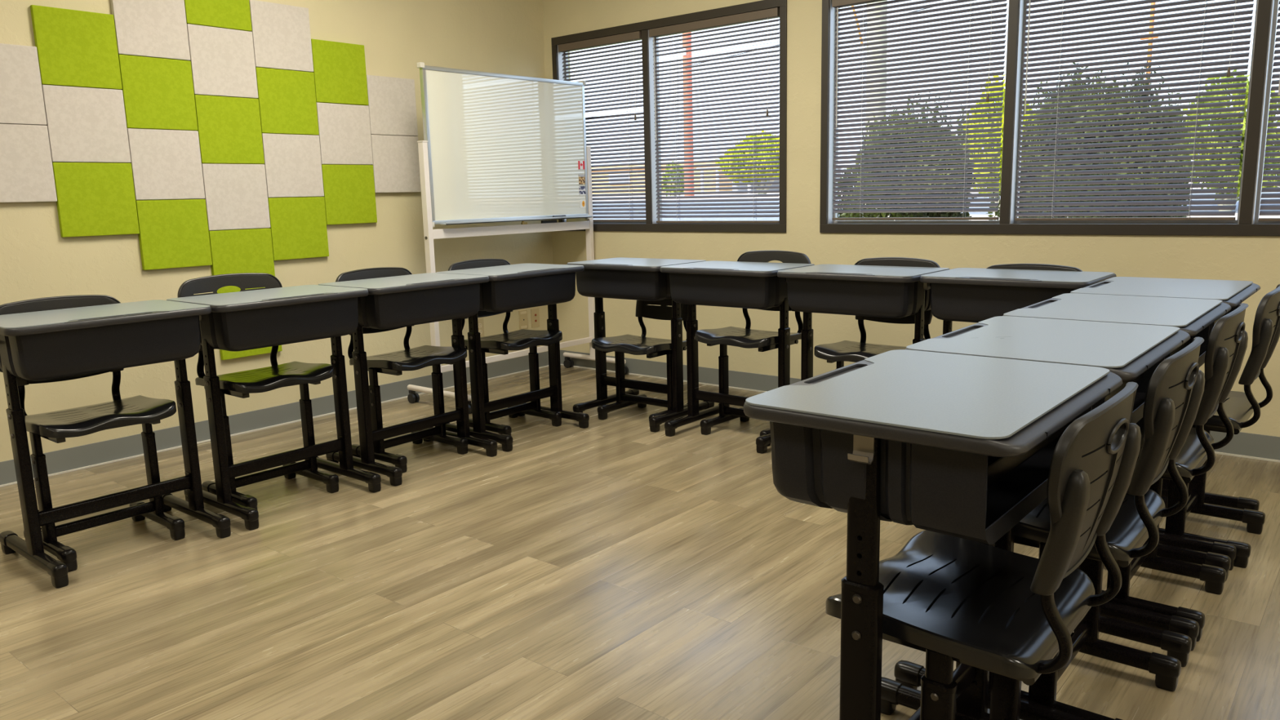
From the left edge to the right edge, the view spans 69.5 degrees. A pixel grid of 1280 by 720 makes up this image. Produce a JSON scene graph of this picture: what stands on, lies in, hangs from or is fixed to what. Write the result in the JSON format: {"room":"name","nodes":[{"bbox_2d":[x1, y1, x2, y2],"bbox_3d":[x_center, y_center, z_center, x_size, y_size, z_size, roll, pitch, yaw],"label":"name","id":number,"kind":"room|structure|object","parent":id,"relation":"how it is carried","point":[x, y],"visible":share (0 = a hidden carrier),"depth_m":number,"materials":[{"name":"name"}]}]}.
{"room":"classroom","nodes":[
{"label":"classroom","id":0,"kind":"room"},
{"bbox_2d":[0,0,553,462],"bbox_3d":[-3.239,-0.701,2.881,0.150,2.720,8.150,7,13,39],"label":"wall","id":1,"kind":"structure","parent":0,"point":[504,37],"depth_m":4.75,"materials":[{"name":"beige paint"}]},
{"bbox_2d":[0,43,46,124],"bbox_3d":[-2.500,-1.076,3.590,0.024,0.302,0.302,7,13,39],"label":"acoustic panel","id":2,"kind":"object","parent":1,"relation":"attached to","point":[21,95],"visible":1,"depth_m":3.64,"materials":[{"name":"white fabric"}]},
{"bbox_2d":[0,124,57,202],"bbox_3d":[-2.493,-0.776,3.644,0.024,0.302,0.302,7,13,39],"label":"acoustic panel","id":3,"kind":"object","parent":1,"relation":"attached to","point":[26,168],"visible":1,"depth_m":3.68,"materials":[{"name":"white fabric"}]},
{"bbox_2d":[30,4,122,89],"bbox_3d":[-2.310,-1.278,3.792,0.024,0.302,0.302,7,13,39],"label":"acoustic panel","id":4,"kind":"object","parent":1,"relation":"attached to","point":[75,48],"visible":1,"depth_m":3.78,"materials":[{"name":"fabric"}]},
{"bbox_2d":[41,84,130,162],"bbox_3d":[-2.303,-0.979,3.846,0.024,0.302,0.302,7,13,39],"label":"acoustic panel","id":5,"kind":"object","parent":1,"relation":"attached to","point":[84,124],"visible":1,"depth_m":3.83,"materials":[{"name":"white fabric"}]},
{"bbox_2d":[52,162,139,237],"bbox_3d":[-2.295,-0.678,3.900,0.024,0.302,0.302,7,13,39],"label":"acoustic panel","id":6,"kind":"object","parent":1,"relation":"attached to","point":[94,198],"visible":1,"depth_m":3.88,"materials":[{"name":"fabric"}]},
{"bbox_2d":[110,0,190,60],"bbox_3d":[-2.119,-1.468,3.997,0.024,0.302,0.302,7,13,39],"label":"acoustic panel","id":7,"kind":"object","parent":1,"relation":"attached to","point":[155,28],"visible":1,"depth_m":3.99,"materials":[{"name":"white fabric"}]},
{"bbox_2d":[118,54,197,130],"bbox_3d":[-2.112,-1.168,4.051,0.024,0.302,0.302,7,13,39],"label":"acoustic panel","id":8,"kind":"object","parent":1,"relation":"attached to","point":[158,93],"visible":1,"depth_m":4.04,"materials":[{"name":"fabric"}]},
{"bbox_2d":[127,128,204,199],"bbox_3d":[-2.104,-0.868,4.104,0.024,0.302,0.302,7,13,39],"label":"acoustic panel","id":9,"kind":"object","parent":1,"relation":"attached to","point":[166,164],"visible":1,"depth_m":4.09,"materials":[{"name":"white fabric"}]},
{"bbox_2d":[135,199,212,270],"bbox_3d":[-2.097,-0.568,4.158,0.024,0.302,0.302,7,13,39],"label":"acoustic panel","id":10,"kind":"object","parent":1,"relation":"attached to","point":[173,233],"visible":1,"depth_m":4.14,"materials":[{"name":"fabric"}]},
{"bbox_2d":[184,0,252,31],"bbox_3d":[-1.929,-1.671,4.199,0.024,0.302,0.302,7,13,39],"label":"acoustic panel","id":11,"kind":"object","parent":1,"relation":"attached to","point":[224,14],"visible":1,"depth_m":4.21,"materials":[{"name":"fabric"}]},
{"bbox_2d":[186,23,257,98],"bbox_3d":[-1.922,-1.371,4.253,0.024,0.302,0.302,7,13,39],"label":"acoustic panel","id":12,"kind":"object","parent":1,"relation":"attached to","point":[222,60],"visible":1,"depth_m":4.24,"materials":[{"name":"white fabric"}]},
{"bbox_2d":[194,94,264,164],"bbox_3d":[-1.914,-1.071,4.307,0.024,0.302,0.302,7,13,39],"label":"acoustic panel","id":13,"kind":"object","parent":1,"relation":"attached to","point":[229,128],"visible":1,"depth_m":4.29,"materials":[{"name":"fabric"}]},
{"bbox_2d":[201,164,270,230],"bbox_3d":[-1.907,-0.771,4.360,0.024,0.302,0.302,7,13,39],"label":"acoustic panel","id":14,"kind":"object","parent":1,"relation":"attached to","point":[236,195],"visible":1,"depth_m":4.35,"materials":[{"name":"white fabric"}]},
{"bbox_2d":[208,228,275,293],"bbox_3d":[-1.899,-0.471,4.414,0.024,0.302,0.302,7,13,39],"label":"acoustic panel","id":15,"kind":"object","parent":1,"relation":"attached to","point":[235,251],"visible":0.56,"depth_m":4.39,"materials":[{"name":"fabric"}]},
{"bbox_2d":[219,345,282,359],"bbox_3d":[-1.892,-0.171,4.468,0.024,0.302,0.302,7,13,39],"label":"acoustic panel","id":16,"kind":"object","parent":1,"relation":"attached to","point":[224,354],"visible":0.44,"depth_m":4.45,"materials":[{"name":"fabric"}]},
{"bbox_2d":[0,351,548,487],"bbox_3d":[-3.098,0.585,3.119,0.006,0.100,8.000,7,13,39],"label":"baseboard","id":17,"kind":"structure","parent":1,"relation":"attached to","point":[60,460],"depth_m":4.48,"materials":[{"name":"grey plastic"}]},
{"bbox_2d":[248,0,313,71],"bbox_3d":[-1.731,-1.560,4.458,0.024,0.302,0.302,7,13,39],"label":"acoustic panel","id":18,"kind":"object","parent":1,"relation":"attached to","point":[281,33],"visible":1,"depth_m":4.44,"materials":[{"name":"white fabric"}]},
{"bbox_2d":[255,66,319,134],"bbox_3d":[-1.724,-1.260,4.511,0.024,0.302,0.302,7,13,39],"label":"acoustic panel","id":19,"kind":"object","parent":1,"relation":"attached to","point":[287,104],"visible":1,"depth_m":4.50,"materials":[{"name":"fabric"}]},
{"bbox_2d":[262,133,324,197],"bbox_3d":[-1.716,-0.960,4.565,0.024,0.302,0.302,7,13,39],"label":"acoustic panel","id":20,"kind":"object","parent":1,"relation":"attached to","point":[292,163],"visible":1,"depth_m":4.55,"materials":[{"name":"white fabric"}]},
{"bbox_2d":[267,196,328,260],"bbox_3d":[-1.709,-0.660,4.619,0.024,0.302,0.302,7,13,39],"label":"acoustic panel","id":21,"kind":"object","parent":1,"relation":"attached to","point":[298,225],"visible":1,"depth_m":4.61,"materials":[{"name":"fabric"}]},
{"bbox_2d":[311,39,368,105],"bbox_3d":[-1.534,-1.465,4.714,0.024,0.302,0.302,7,13,39],"label":"acoustic panel","id":22,"kind":"object","parent":1,"relation":"attached to","point":[340,73],"visible":1,"depth_m":4.70,"materials":[{"name":"fabric"}]},
{"bbox_2d":[316,102,373,164],"bbox_3d":[-1.526,-1.165,4.767,0.024,0.302,0.302,7,13,39],"label":"acoustic panel","id":23,"kind":"object","parent":1,"relation":"attached to","point":[344,130],"visible":1,"depth_m":4.75,"materials":[{"name":"white fabric"}]},
{"bbox_2d":[321,164,377,224],"bbox_3d":[-1.518,-0.865,4.821,0.024,0.302,0.302,7,13,39],"label":"acoustic panel","id":24,"kind":"object","parent":1,"relation":"attached to","point":[349,194],"visible":1,"depth_m":4.81,"materials":[{"name":"fabric"}]},
{"bbox_2d":[366,75,417,136],"bbox_3d":[-1.336,-1.366,4.970,0.024,0.302,0.302,7,13,39],"label":"acoustic panel","id":25,"kind":"object","parent":1,"relation":"attached to","point":[392,105],"visible":1,"depth_m":4.96,"materials":[{"name":"white fabric"}]},
{"bbox_2d":[370,134,421,192],"bbox_3d":[-1.328,-1.066,5.024,0.024,0.302,0.302,7,13,39],"label":"acoustic panel","id":26,"kind":"object","parent":1,"relation":"attached to","point":[396,164],"visible":0.93,"depth_m":5.01,"materials":[{"name":"white fabric"}]},
{"bbox_2d":[477,317,484,337],"bbox_3d":[-0.973,-0.189,5.600,0.009,0.126,0.068,7,13,39],"label":"wall outlet","id":27,"kind":"object","parent":1,"relation":"attached to","point":[481,323],"visible":0.66,"depth_m":5.61,"materials":[{"name":"beige plastic"}]},
{"bbox_2d":[518,309,528,329],"bbox_3d":[-0.741,-0.256,5.873,0.009,0.122,0.070,7,13,39],"label":"cable plate","id":28,"kind":"object","parent":1,"relation":"attached to","point":[523,324],"visible":0.97,"depth_m":5.87,"materials":[{"name":"beige plastic"}]},
{"bbox_2d":[530,307,539,328],"bbox_3d":[-0.674,-0.272,5.952,0.010,0.122,0.070,7,13,39],"label":"power outlet","id":29,"kind":"object","parent":1,"relation":"attached to","point":[535,313],"visible":1,"depth_m":5.95,"materials":[{"name":"beige plastic"}]},
{"bbox_2d":[0,364,1279,719],"bbox_3d":[-0.012,1.081,0.625,8.300,0.150,8.310,7,13,39],"label":"floor","id":30,"kind":"structure","parent":0,"point":[615,567],"depth_m":2.59,"materials":[{"name":"wood"}]},
{"bbox_2d":[0,294,185,572],"bbox_3d":[-1.778,0.210,2.997,0.396,0.815,0.404,7,13,39],"label":"chair","id":31,"kind":"object","parent":30,"relation":"on","point":[54,426],"visible":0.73,"depth_m":2.98,"materials":[{"name":"black plastic"}]},
{"bbox_2d":[0,299,231,588],"bbox_3d":[-1.740,0.229,2.995,0.490,0.777,0.585,7,13,39],"label":"school desk","id":32,"kind":"object","parent":30,"relation":"on","point":[46,344],"visible":0.97,"depth_m":2.83,"materials":[{"name":"grey plastic"}]},
{"bbox_2d":[0,315,200,380],"bbox_3d":[-1.724,-0.055,2.925,0.350,0.140,0.532,7,13,39],"label":"tray","id":33,"kind":"object","parent":32,"relation":"on","point":[64,353],"depth_m":2.77,"materials":[{"name":"grey plastic"}]},
{"bbox_2d":[177,272,338,511],"bbox_3d":[-1.411,0.105,3.454,0.396,0.841,0.404,7,13,39],"label":"chair","id":34,"kind":"object","parent":30,"relation":"on","point":[240,384],"visible":0.63,"depth_m":3.46,"materials":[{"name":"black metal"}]},
{"bbox_2d":[166,284,381,530],"bbox_3d":[-1.358,0.139,3.439,0.490,0.777,0.585,7,13,39],"label":"school desk","id":35,"kind":"object","parent":30,"relation":"on","point":[246,320],"visible":0.84,"depth_m":3.27,"materials":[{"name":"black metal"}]},
{"bbox_2d":[199,297,358,351],"bbox_3d":[-1.342,-0.144,3.369,0.350,0.140,0.532,7,13,39],"label":"tray","id":36,"kind":"object","parent":35,"relation":"on","point":[257,328],"depth_m":3.21,"materials":[{"name":"grey plastic"}]},
{"bbox_2d":[335,266,468,473],"bbox_3d":[-1.003,0.021,3.940,0.396,0.815,0.404,6,13,38],"label":"chair","id":37,"kind":"object","parent":30,"relation":"on","point":[421,357],"visible":0.56,"depth_m":3.92,"materials":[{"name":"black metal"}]},
{"bbox_2d":[318,272,497,486],"bbox_3d":[-0.981,0.050,3.887,0.490,0.777,0.585,7,13,39],"label":"school desk","id":38,"kind":"object","parent":30,"relation":"on","point":[403,300],"visible":0.83,"depth_m":3.71,"materials":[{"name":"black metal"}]},
{"bbox_2d":[357,283,479,328],"bbox_3d":[-0.965,-0.234,3.817,0.350,0.140,0.532,7,13,39],"label":"tray","id":39,"kind":"object","parent":38,"relation":"on","point":[399,309],"depth_m":3.65,"materials":[{"name":"grey plastic"}]},
{"bbox_2d":[448,258,562,435],"bbox_3d":[-0.632,-0.068,4.396,0.396,0.811,0.404,7,13,39],"label":"chair","id":40,"kind":"object","parent":30,"relation":"on","point":[500,344],"visible":0.48,"depth_m":4.40,"materials":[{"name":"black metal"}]},
{"bbox_2d":[435,262,589,452],"bbox_3d":[-0.608,-0.040,4.335,0.490,0.777,0.585,7,13,39],"label":"school desk","id":41,"kind":"object","parent":30,"relation":"on","point":[508,287],"visible":0.73,"depth_m":4.16,"materials":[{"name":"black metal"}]},
{"bbox_2d":[478,271,575,311],"bbox_3d":[-0.592,-0.323,4.265,0.350,0.140,0.532,7,13,39],"label":"tray","id":42,"kind":"object","parent":41,"relation":"on","point":[509,295],"depth_m":4.10,"materials":[{"name":"grey plastic"}]},
{"bbox_2d":[407,62,628,413],"bbox_3d":[-0.702,-0.713,5.259,0.533,1.781,1.272,7,13,39],"label":"whiteboard","id":43,"kind":"object","parent":30,"relation":"on","point":[495,147],"visible":0.84,"depth_m":5.10,"materials":[{"name":"white ceramic"}]},
{"bbox_2d":[541,219,556,223],"bbox_3d":[-0.538,-0.797,5.468,0.016,0.062,0.120,7,13,39],"label":"eraser","id":44,"kind":"object","parent":43,"relation":"on","point":[552,220],"visible":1,"depth_m":5.46,"materials":[{"name":"grey fabric"}]},
{"bbox_2d":[566,217,586,222],"bbox_3d":[-0.386,-0.839,5.649,0.012,0.074,0.170,7,13,39],"label":"pad","id":45,"kind":"object","parent":43,"relation":"on","point":[575,219],"visible":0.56,"depth_m":5.64,"materials":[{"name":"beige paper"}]},
{"bbox_2d":[577,160,584,169],"bbox_3d":[-0.356,-1.182,5.598,0.002,0.050,0.056,7,13,39],"label":"magnet","id":46,"kind":"object","parent":43,"relation":"attached to","point":[580,163],"visible":1,"depth_m":5.60,"materials":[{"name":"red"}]},
{"bbox_2d":[578,174,585,184],"bbox_3d":[-0.353,-1.098,5.613,0.002,0.060,0.052,7,13,39],"label":"photo magnet","id":47,"kind":"object","parent":43,"relation":"attached to","point":[581,177],"visible":1,"depth_m":5.61,"materials":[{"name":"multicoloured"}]},
{"bbox_2d":[579,186,586,195],"bbox_3d":[-0.350,-1.031,5.627,0.002,0.056,0.054,7,13,39],"label":"photo magnet","id":48,"kind":"object","parent":43,"relation":"attached to","point":[582,188],"visible":1,"depth_m":5.62,"materials":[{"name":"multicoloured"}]},
{"bbox_2d":[579,200,586,208],"bbox_3d":[-0.348,-0.955,5.640,0.002,0.048,0.052,7,13,39],"label":"magnet","id":49,"kind":"object","parent":43,"relation":"attached to","point":[582,202],"visible":1,"depth_m":5.64,"materials":[{"name":"white"}]},
{"bbox_2d":[591,298,687,419],"bbox_3d":[0.024,-0.081,4.550,0.404,0.751,0.396,7,13,39],"label":"chair","id":50,"kind":"object","parent":30,"relation":"on","point":[620,345],"visible":0.54,"depth_m":4.58,"materials":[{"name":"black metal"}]},
{"bbox_2d":[566,257,714,432],"bbox_3d":[0.011,-0.103,4.602,0.585,0.777,0.490,7,13,39],"label":"school desk","id":51,"kind":"object","parent":30,"relation":"on","point":[620,277],"visible":0.82,"depth_m":4.43,"materials":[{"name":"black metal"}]},
{"bbox_2d":[575,268,671,301],"bbox_3d":[-0.015,-0.385,4.528,0.532,0.140,0.350,7,13,39],"label":"tray","id":52,"kind":"object","parent":51,"relation":"on","point":[596,283],"depth_m":4.36,"materials":[{"name":"black plastic"}]},
{"bbox_2d":[660,260,814,453],"bbox_3d":[0.462,-0.044,4.205,0.585,0.777,0.490,7,13,39],"label":"school desk","id":53,"kind":"object","parent":30,"relation":"on","point":[733,284],"visible":0.78,"depth_m":4.02,"materials":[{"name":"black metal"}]},
{"bbox_2d":[669,272,787,309],"bbox_3d":[0.435,-0.325,4.131,0.532,0.140,0.350,7,13,39],"label":"tray","id":54,"kind":"object","parent":53,"relation":"on","point":[721,291],"depth_m":3.96,"materials":[{"name":"grey plastic"}]},
{"bbox_2d":[695,250,810,446],"bbox_3d":[0.514,-0.070,4.197,0.404,0.829,0.396,8,14,41],"label":"chair","id":55,"kind":"object","parent":30,"relation":"on","point":[748,338],"visible":0.56,"depth_m":4.24,"materials":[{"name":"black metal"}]},
{"bbox_2d":[777,264,949,381],"bbox_3d":[0.933,0.011,3.832,0.585,0.777,0.490,7,13,39],"label":"school desk","id":56,"kind":"object","parent":30,"relation":"on","point":[868,291],"visible":0.56,"depth_m":3.62,"materials":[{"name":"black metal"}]},
{"bbox_2d":[786,277,931,318],"bbox_3d":[0.906,-0.270,3.758,0.532,0.140,0.350,7,13,39],"label":"tray","id":57,"kind":"object","parent":56,"relation":"on","point":[845,297],"depth_m":3.60,"materials":[{"name":"grey plastic"}]},
{"bbox_2d":[813,257,940,369],"bbox_3d":[0.980,-0.005,3.821,0.404,0.811,0.396,7,13,39],"label":"chair","id":58,"kind":"object","parent":30,"relation":"on","point":[845,350],"visible":0.41,"depth_m":3.84,"materials":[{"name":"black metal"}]},
{"bbox_2d":[743,349,1123,719],"bbox_3d":[0.527,0.425,1.580,0.490,0.777,0.585,7,13,39],"label":"school desk","id":59,"kind":"object","parent":30,"relation":"on","point":[960,446],"visible":0.97,"depth_m":1.39,"materials":[{"name":"grey laminate"}]},
{"bbox_2d":[769,406,1092,544],"bbox_3d":[0.497,0.136,1.548,0.350,0.140,0.532,7,13,39],"label":"tray","id":60,"kind":"object","parent":59,"relation":"on","point":[971,496],"depth_m":1.36,"materials":[{"name":"grey plastic"}]},
{"bbox_2d":[825,382,1141,719],"bbox_3d":[0.569,0.422,1.545,0.396,0.792,0.404,7,13,39],"label":"chair","id":61,"kind":"object","parent":30,"relation":"on","point":[1006,614],"visible":1,"depth_m":1.43,"materials":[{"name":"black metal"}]},
{"bbox_2d":[920,267,1116,334],"bbox_3d":[1.411,0.062,3.479,0.585,0.777,0.490,7,13,39],"label":"school desk","id":62,"kind":"object","parent":30,"relation":"on","point":[969,295],"visible":0.29,"depth_m":3.31,"materials":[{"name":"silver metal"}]},
{"bbox_2d":[930,283,1076,322],"bbox_3d":[1.385,-0.219,3.405,0.532,0.140,0.350,7,13,39],"label":"tray","id":63,"kind":"object","parent":62,"relation":"on","point":[948,302],"depth_m":3.32,"materials":[{"name":"grey plastic"}]},
{"bbox_2d":[986,263,1083,271],"bbox_3d":[1.409,0.051,3.478,0.404,0.799,0.396,7,13,39],"label":"chair","id":64,"kind":"object","parent":30,"relation":"on","point":[1009,266],"visible":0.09,"depth_m":3.54,"materials":[{"name":"black plastic"}]},
{"bbox_2d":[893,315,1191,719],"bbox_3d":[0.907,0.336,2.023,0.490,0.777,0.585,7,13,39],"label":"school desk","id":65,"kind":"object","parent":30,"relation":"on","point":[1133,353],"visible":0.27,"depth_m":1.95,"materials":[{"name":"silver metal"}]},
{"bbox_2d":[1091,357,1164,423],"bbox_3d":[0.877,0.047,1.990,0.350,0.140,0.532,7,13,39],"label":"tray","id":66,"kind":"object","parent":65,"relation":"on","point":[1143,380],"depth_m":2.05,"materials":[{"name":"grey plastic"}]},
{"bbox_2d":[1013,337,1204,719],"bbox_3d":[0.919,0.341,1.948,0.396,0.793,0.404,7,13,39],"label":"chair","id":67,"kind":"object","parent":30,"relation":"on","point":[1175,391],"visible":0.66,"depth_m":1.83,"materials":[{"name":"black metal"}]},
{"bbox_2d":[1003,293,1231,650],"bbox_3d":[1.283,0.247,2.469,0.490,0.777,0.585,7,13,39],"label":"school desk","id":68,"kind":"object","parent":30,"relation":"on","point":[1194,317],"visible":0.3,"depth_m":2.35,"materials":[{"name":"grey laminate"}]},
{"bbox_2d":[1164,324,1209,367],"bbox_3d":[1.253,-0.042,2.436,0.350,0.140,0.532,7,13,39],"label":"tray","id":69,"kind":"object","parent":68,"relation":"on","point":[1204,334],"depth_m":2.52,"materials":[{"name":"grey plastic"}]},
{"bbox_2d":[1070,276,1260,570],"bbox_3d":[1.662,0.157,2.915,0.490,0.777,0.585,7,13,39],"label":"school desk","id":70,"kind":"object","parent":30,"relation":"on","point":[1233,293],"visible":0.27,"depth_m":2.80,"materials":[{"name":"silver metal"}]},
{"bbox_2d":[1208,304,1239,338],"bbox_3d":[1.632,-0.132,2.882,0.350,0.140,0.532,7,13,39],"label":"tray","id":71,"kind":"object","parent":70,"relation":"on","point":[1211,325],"depth_m":2.83,"materials":[{"name":"grey plastic"}]},
{"bbox_2d":[1102,302,1248,641],"bbox_3d":[1.314,0.245,2.413,0.396,0.797,0.404,7,13,39],"label":"chair","id":72,"kind":"object","parent":30,"relation":"on","point":[1227,343],"visible":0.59,"depth_m":2.27,"materials":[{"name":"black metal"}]},
{"bbox_2d":[1158,284,1279,568],"bbox_3d":[1.700,0.162,2.828,0.396,0.797,0.404,7,13,39],"label":"chair","id":73,"kind":"object","parent":30,"relation":"on","point":[1238,406],"visible":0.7,"depth_m":2.72,"materials":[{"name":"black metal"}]},
{"bbox_2d":[542,0,1279,436],"bbox_3d":[2.544,-0.948,3.449,8.300,2.720,0.150,7,13,39],"label":"wall","id":74,"kind":"structure","parent":0,"point":[1255,259],"depth_m":4.74,"materials":[{"name":"beige paint"}]},
{"bbox_2d":[551,0,786,232],"bbox_3d":[0.139,-1.345,5.346,1.677,1.188,0.095,7,13,39],"label":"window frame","id":75,"kind":"structure","parent":74,"relation":"in","point":[651,224],"depth_m":5.30,"materials":[{"name":"brown metal"}]},
{"bbox_2d":[558,31,645,222],"bbox_3d":[-0.227,-1.389,5.617,0.654,1.084,0.054,7,13,39],"label":"blind","id":76,"kind":"object","parent":75,"relation":"attached to","point":[633,36],"visible":0.67,"depth_m":5.57,"materials":[{"name":"white plastic"}]},
{"bbox_2d":[648,7,779,222],"bbox_3d":[0.406,-1.309,5.099,0.845,1.092,0.054,7,13,39],"label":"blind","id":77,"kind":"object","parent":75,"relation":"attached to","point":[772,13],"visible":0.95,"depth_m":5.09,"materials":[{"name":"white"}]},
{"bbox_2d":[560,350,1279,462],"bbox_3d":[2.530,0.353,3.619,7.994,0.100,0.006,7,13,39],"label":"baseboard","id":78,"kind":"structure","parent":74,"relation":"attached to","point":[1255,445],"depth_m":5.16,"materials":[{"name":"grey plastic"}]},
{"bbox_2d":[819,0,1279,235],"bbox_3d":[2.028,-1.116,3.800,2.820,1.188,0.095,7,13,39],"label":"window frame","id":79,"kind":"structure","parent":74,"relation":"in","point":[1247,223],"depth_m":4.04,"materials":[{"name":"brown metal"}]},
{"bbox_2d":[831,0,1007,220],"bbox_3d":[1.293,-1.208,4.372,0.840,1.078,0.054,7,13,39],"label":"blind","id":80,"kind":"object","parent":79,"relation":"attached to","point":[837,4],"visible":1,"depth_m":4.37,"materials":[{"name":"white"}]},
{"bbox_2d":[1014,0,1253,220],"bbox_3d":[1.998,-1.120,3.795,0.847,1.082,0.054,7,13,39],"label":"blind","id":81,"kind":"object","parent":79,"relation":"attached to","point":[1228,68],"visible":1,"depth_m":3.80,"materials":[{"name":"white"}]},
{"bbox_2d":[1258,0,1279,221],"bbox_3d":[2.720,-1.031,3.205,0.883,1.086,0.054,7,13,39],"label":"blind","id":82,"kind":"object","parent":79,"relation":"attached to","point":[1277,39],"visible":1,"depth_m":3.52,"materials":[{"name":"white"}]},
{"label":"outside","id":83,"kind":"structure","parent":0,"visible":0},
{"bbox_2d":[592,182,1279,201],"bbox_3d":[35.032,-12.076,63.704,140.000,0.505,104.000,7,13,39],"label":"pavement","id":84,"kind":"structure","parent":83,"point":[1188,182],"depth_m":27.75,"materials":[{"name":"concrete"}]},
{"bbox_2d":[591,162,732,194],"bbox_3d":[-2.447,-12.811,67.356,26.100,2.220,8.600,7,13,39],"label":"building","id":85,"kind":"structure","parent":84,"relation":"on","point":[704,162],"depth_m":60.37,"materials":[{"name":"beige paint"}]},
{"bbox_2d":[661,160,684,196],"bbox_3d":[1.125,-5.992,30.534,0.955,1.265,0.883,7,13,39],"label":"shrub","id":86,"kind":"object","parent":84,"relation":"on","point":[673,161],"visible":0.38,"depth_m":30.31,"materials":[{"name":"green plant"}]},
{"bbox_2d":[681,31,694,195],"bbox_3d":[1.479,-9.351,29.004,2.000,8.500,0.352,7,13,39],"label":"utility pole","id":87,"kind":"object","parent":84,"relation":"on","point":[689,55],"visible":0.38,"depth_m":29.13,"materials":[{"name":"brown"}]},
{"bbox_2d":[683,7,930,66],"bbox_3d":[9.317,-8.537,19.671,0.021,1.624,24.333,-10,13,-40],"label":"overhead wire","id":88,"kind":"object","parent":87,"relation":"attached to","point":[929,7],"visible":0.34,"depth_m":26.94,"materials":[{"name":"black"}]},
{"bbox_2d":[715,130,779,194],"bbox_3d":[3.812,-6.075,28.326,2.478,2.073,3.160,-6,11,-24],"label":"street tree","id":89,"kind":"object","parent":84,"relation":"on","point":[762,131],"visible":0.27,"depth_m":27.80,"materials":[{"name":"green plant"}]},
{"bbox_2d":[700,164,844,195],"bbox_3d":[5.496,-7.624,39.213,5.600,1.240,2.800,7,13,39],"label":"carport","id":90,"kind":"object","parent":84,"relation":"on","point":[838,164],"visible":0.13,"depth_m":40.27,"materials":[{"name":"white"}]},
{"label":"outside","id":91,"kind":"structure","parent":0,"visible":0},
{"bbox_3d":[-5.344,-1.769,15.891,140.000,0.899,8.840,7,13,39],"label":"lawn","id":92,"kind":"structure","parent":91,"visible":0},
{"bbox_2d":[863,0,887,217],"bbox_3d":[2.692,-4.312,10.489,3.060,6.195,3.049,7,13,39],"label":"trunk","id":93,"kind":"object","parent":92,"relation":"on","point":[886,5],"visible":0.16,"depth_m":10.55,"materials":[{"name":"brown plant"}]},
{"bbox_2d":[851,5,862,43],"bbox_3d":[2.314,-4.289,10.501,0.473,1.388,0.039,3,11,24],"label":"cable","id":94,"kind":"object","parent":93,"relation":"attached to","point":[855,15],"visible":0.32,"depth_m":10.50,"materials":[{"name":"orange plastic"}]},
{"bbox_2d":[837,90,975,220],"bbox_3d":[2.280,-1.453,8.005,1.142,1.708,1.229,-10,13,-40],"label":"bush","id":95,"kind":"object","parent":92,"relation":"on","point":[883,214],"visible":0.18,"depth_m":7.63,"materials":[{"name":"green plant"}]},
{"bbox_2d":[986,60,1193,220],"bbox_3d":[3.464,-1.365,7.026,1.195,1.822,1.385,-8,12,-34],"label":"bush","id":96,"kind":"object","parent":92,"relation":"on","point":[997,213],"visible":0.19,"depth_m":6.66,"materials":[{"name":"green plant"}]},
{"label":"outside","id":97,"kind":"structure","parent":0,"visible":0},
{"bbox_2d":[888,213,1279,220],"bbox_3d":[8.303,-0.817,7.651,16.400,0.655,5.800,7,13,39],"label":"path","id":98,"kind":"structure","parent":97,"point":[1236,214],"depth_m":11.60,"materials":[{"name":"concrete"}]},
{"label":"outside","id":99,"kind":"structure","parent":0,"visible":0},
{"bbox_2d":[592,191,1279,220],"bbox_3d":[-0.311,-3.416,21.797,140.000,0.610,7.000,7,13,39],"label":"street","id":100,"kind":"structure","parent":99,"point":[1236,210],"depth_m":17.84,"materials":[{"name":"grey asphalt"}]},
{"bbox_2d":[962,74,1037,213],"bbox_3d":[5.507,-3.252,13.931,1.323,2.166,1.113,7,13,39],"label":"street tree","id":101,"kind":"object","parent":100,"relation":"on","point":[1003,90],"visible":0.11,"depth_m":13.71,"materials":[{"name":"green plant"}]},
{"bbox_2d":[1140,2,1158,84],"bbox_3d":[7.774,-3.966,14.213,0.240,3.200,0.064,7,13,39],"label":"lamp post","id":102,"kind":"object","parent":100,"relation":"on","point":[1152,3],"visible":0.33,"depth_m":14.00,"materials":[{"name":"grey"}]},
{"bbox_2d":[1177,69,1279,211],"bbox_3d":[7.833,-2.903,12.294,1.539,1.923,1.133,7,13,39],"label":"street tree","id":103,"kind":"object","parent":100,"relation":"on","point":[1246,99],"visible":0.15,"depth_m":12.01,"materials":[{"name":"green plant"}]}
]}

